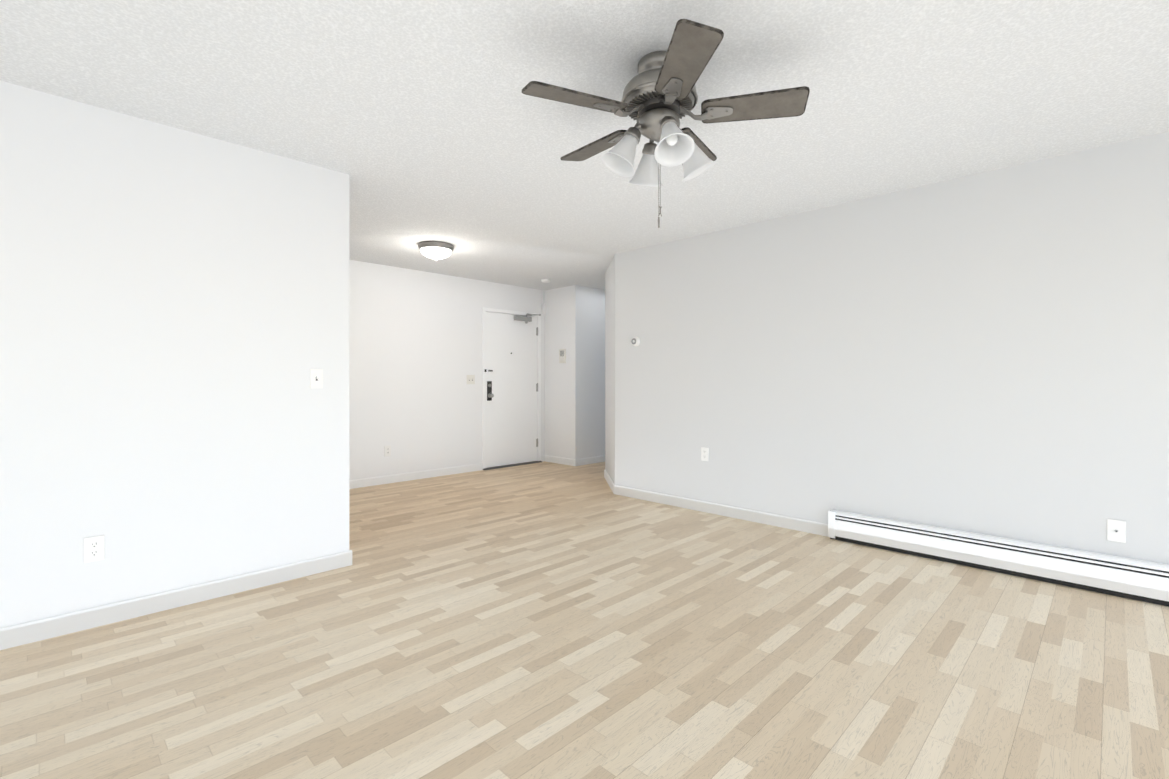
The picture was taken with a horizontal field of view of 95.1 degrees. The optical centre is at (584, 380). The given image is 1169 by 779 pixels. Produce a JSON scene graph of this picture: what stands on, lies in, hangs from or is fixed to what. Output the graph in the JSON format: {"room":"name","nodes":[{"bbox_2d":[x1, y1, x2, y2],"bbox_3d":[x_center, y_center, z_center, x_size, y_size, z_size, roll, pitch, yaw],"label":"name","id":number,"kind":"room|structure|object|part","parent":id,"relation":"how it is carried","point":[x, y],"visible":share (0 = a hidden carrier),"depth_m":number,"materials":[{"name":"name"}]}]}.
{"room":"empty living room","nodes":[
{"label":"empty living room","id":0,"kind":"room"},
{"bbox_2d":[0,81,348,627],"bbox_3d":[-4.031,-0.066,2.666,2.775,2.410,4.533,0,0,45],"label":"wall","id":1,"kind":"structure","parent":0,"point":[174,315],"depth_m":2.64,"materials":[{"name":"white paint"}]},
{"bbox_2d":[84,535,104,562],"bbox_3d":[-2.265,0.779,2.471,0.009,0.116,0.072,0,0,45],"label":"outlet","id":2,"kind":"object","parent":1,"relation":"attached to","point":[94,548],"visible":1,"depth_m":2.47,"materials":[{"name":"white plastic"}]},
{"bbox_2d":[0,550,351,649],"bbox_3d":[-2.965,1.094,1.761,0.013,0.090,4.346,0,0,45],"label":"baseboard","id":3,"kind":"structure","parent":1,"relation":"attached to","point":[45,628],"depth_m":2.63,"materials":[{"name":"white wood"}]},
{"bbox_2d":[310,369,322,387],"bbox_3d":[-1.579,-0.011,3.156,0.023,0.116,0.072,0,0,45],"label":"light switch","id":4,"kind":"object","parent":1,"relation":"attached to","point":[316,378],"visible":1,"depth_m":3.16,"materials":[{"name":"white plastic"}]},
{"bbox_2d":[349,260,544,479],"bbox_3d":[-1.212,-0.065,7.191,0.420,2.410,5.867,0,0,45],"label":"wall","id":5,"kind":"structure","parent":0,"point":[415,358],"depth_m":6.17,"materials":[{"name":"white paint"}]},
{"bbox_2d":[384,445,390,455],"bbox_3d":[-2.175,0.780,5.912,0.009,0.116,0.072,0,0,45],"label":"outlet","id":6,"kind":"object","parent":5,"relation":"attached to","point":[387,450],"visible":1,"depth_m":5.91,"materials":[{"name":"white plastic"}]},
{"bbox_2d":[349,463,482,488],"bbox_3d":[-2.204,1.095,5.881,0.013,0.090,2.584,0,0,45],"label":"baseboard","id":7,"kind":"structure","parent":5,"relation":"attached to","point":[374,481],"depth_m":6.11,"materials":[{"name":"white wood"}]},
{"bbox_2d":[467,375,474,383],"bbox_3d":[-1.415,-0.010,6.672,0.023,0.116,0.118,0,0,45],"label":"light switch","id":8,"kind":"object","parent":5,"relation":"attached to","point":[470,379],"visible":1,"depth_m":6.68,"materials":[{"name":"white plastic"}]},
{"bbox_2d":[482,307,541,469],"bbox_3d":[-0.951,0.105,7.142,0.260,2.070,0.970,0,0,45],"label":"entry door","id":9,"kind":"structure","parent":5,"relation":"in","point":[511,388],"depth_m":7.13,"materials":[{"name":"white paint"}]},
{"bbox_2d":[545,285,604,458],"bbox_3d":[-0.077,-0.064,7.600,0.620,2.410,0.750,0,0,45],"label":"wall column","id":10,"kind":"structure","parent":0,"point":[575,385],"depth_m":7.32,"materials":[{"name":"white paint"}]},
{"bbox_2d":[545,455,575,465],"bbox_3d":[-0.341,1.095,7.324,0.633,0.090,0.013,0,0,45],"label":"baseboard","id":11,"kind":"structure","parent":10,"relation":"attached to","point":[562,460],"depth_m":7.30,"materials":[{"name":"white wood"}]},
{"bbox_2d":[559,349,565,362],"bbox_3d":[-0.301,-0.330,7.274,0.116,0.190,0.027,0,0,45],"label":"intercom","id":12,"kind":"object","parent":10,"relation":"attached to","point":[562,355],"visible":1,"depth_m":7.26,"materials":[{"name":"white plastic"}]},
{"bbox_2d":[576,455,604,465],"bbox_3d":[0.148,1.096,7.377,0.013,0.090,0.750,0,0,45],"label":"baseboard","id":13,"kind":"structure","parent":10,"relation":"attached to","point":[588,460],"depth_m":7.30,"materials":[{"name":"white wood"}]},
{"bbox_2d":[0,461,1168,778],"bbox_3d":[0.565,1.189,2.247,9.900,0.100,10.400,0,0,45],"label":"floor","id":14,"kind":"structure","parent":0,"point":[544,619],"depth_m":2.15,"materials":[{"name":"laminate"}]},
{"bbox_2d":[0,0,1168,289],"bbox_3d":[0.565,-1.321,2.247,9.900,0.100,10.400,0,0,45],"label":"ceiling","id":15,"kind":"structure","parent":0,"point":[422,120],"depth_m":2.37,"materials":[{"name":"white paint"}]},
{"bbox_2d":[418,241,453,259],"bbox_3d":[-1.396,-1.198,5.029,0.332,0.144,0.332,0,0,45],"label":"hall light","id":16,"kind":"object","parent":15,"relation":"attached to","point":[435,250],"visible":1,"depth_m":4.92,"materials":[{"name":"white glass"}]},
{"bbox_3d":[-1.396,-1.185,5.029,0.290,0.082,0.290,0,0,45],"label":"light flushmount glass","id":17,"kind":"part","parent":16,"relation":"part of","materials":[{"name":"white glass"}]},
{"bbox_2d":[541,279,550,282],"bbox_3d":[-0.486,-1.253,6.731,0.120,0.034,0.120,0,0,45],"label":"smoke detector","id":18,"kind":"object","parent":15,"relation":"attached to","point":[545,280],"visible":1,"depth_m":6.69,"materials":[{"name":"white plastic"}]},
{"bbox_2d":[522,19,809,227],"bbox_3d":[0.285,-0.938,2.170,1.059,0.666,1.088,0,0,45],"label":"ceiling fan","id":19,"kind":"object","parent":15,"relation":"attached to","point":[658,102],"visible":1,"depth_m":2.05,"materials":[{"name":"silver metal"}]},
{"bbox_3d":[-0.037,-1.056,2.003,0.256,0.042,0.399,0,0,45],"label":"blade","id":20,"kind":"part","parent":19,"relation":"part of","materials":[{"name":"wood"}]},
{"bbox_3d":[0.065,-1.056,2.419,0.396,0.042,0.158,0,0,45],"label":"blade","id":21,"kind":"part","parent":19,"relation":"part of","materials":[{"name":"wood"}]},
{"bbox_3d":[0.332,-1.056,1.779,0.366,0.042,0.335,0,0,45],"label":"blade","id":22,"kind":"part","parent":19,"relation":"part of","materials":[{"name":"wood"}]},
{"bbox_3d":[0.480,-1.055,2.459,0.215,0.042,0.402,0,0,45],"label":"blade","id":23,"kind":"part","parent":19,"relation":"part of","materials":[{"name":"wood"}]},
{"bbox_3d":[0.657,-1.056,2.066,0.385,0.042,0.303,0,0,45],"label":"blade","id":24,"kind":"part","parent":19,"relation":"part of","materials":[{"name":"wood"}]},
{"bbox_2d":[605,131,1168,564],"bbox_3d":[3.771,-0.065,4.167,8.040,2.410,3.160,0,0,45],"label":"wall","id":25,"kind":"structure","parent":0,"point":[986,353],"depth_m":3.47,"materials":[{"name":"white paint"}]},
{"bbox_2d":[604,470,614,493],"bbox_3d":[0.269,1.095,5.844,0.013,0.090,0.949,0,0,-4],"label":"baseboard","id":26,"kind":"structure","parent":25,"relation":"attached to","point":[611,484],"depth_m":5.75,"materials":[{"name":"white wood"}]},
{"bbox_2d":[631,337,639,345],"bbox_3d":[0.487,-0.376,5.164,0.094,0.094,0.040,0,0,45],"label":"thermostat","id":27,"kind":"object","parent":25,"relation":"attached to","point":[635,341],"visible":1,"depth_m":5.15,"materials":[{"name":"white plastic"}]},
{"bbox_2d":[701,447,708,460],"bbox_3d":[1.043,0.640,4.636,0.072,0.116,0.009,0,0,45],"label":"outlet","id":28,"kind":"object","parent":25,"relation":"attached to","point":[704,454],"visible":1,"depth_m":4.63,"materials":[{"name":"white plastic"}]},
{"bbox_2d":[614,485,827,536],"bbox_3d":[1.048,1.095,4.628,2.098,0.090,0.013,0,0,45],"label":"baseboard","id":29,"kind":"structure","parent":25,"relation":"attached to","point":[807,526],"depth_m":4.46,"materials":[{"name":"white wood"}]},
{"bbox_2d":[828,509,1168,605],"bbox_3d":[3.545,1.038,2.118,4.980,0.203,0.072,0,0,45],"label":"baseboard heater","id":30,"kind":"object","parent":25,"relation":"attached to","point":[1139,580],"visible":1,"depth_m":3.12,"materials":[{"name":"white metal"}]},
{"bbox_2d":[1107,519,1125,542],"bbox_3d":[2.839,0.804,2.855,0.072,0.116,0.016,0,0,45],"label":"outlet","id":31,"kind":"object","parent":25,"relation":"attached to","point":[1116,530],"visible":1,"depth_m":2.86,"materials":[{"name":"white plastic"}]}
]}

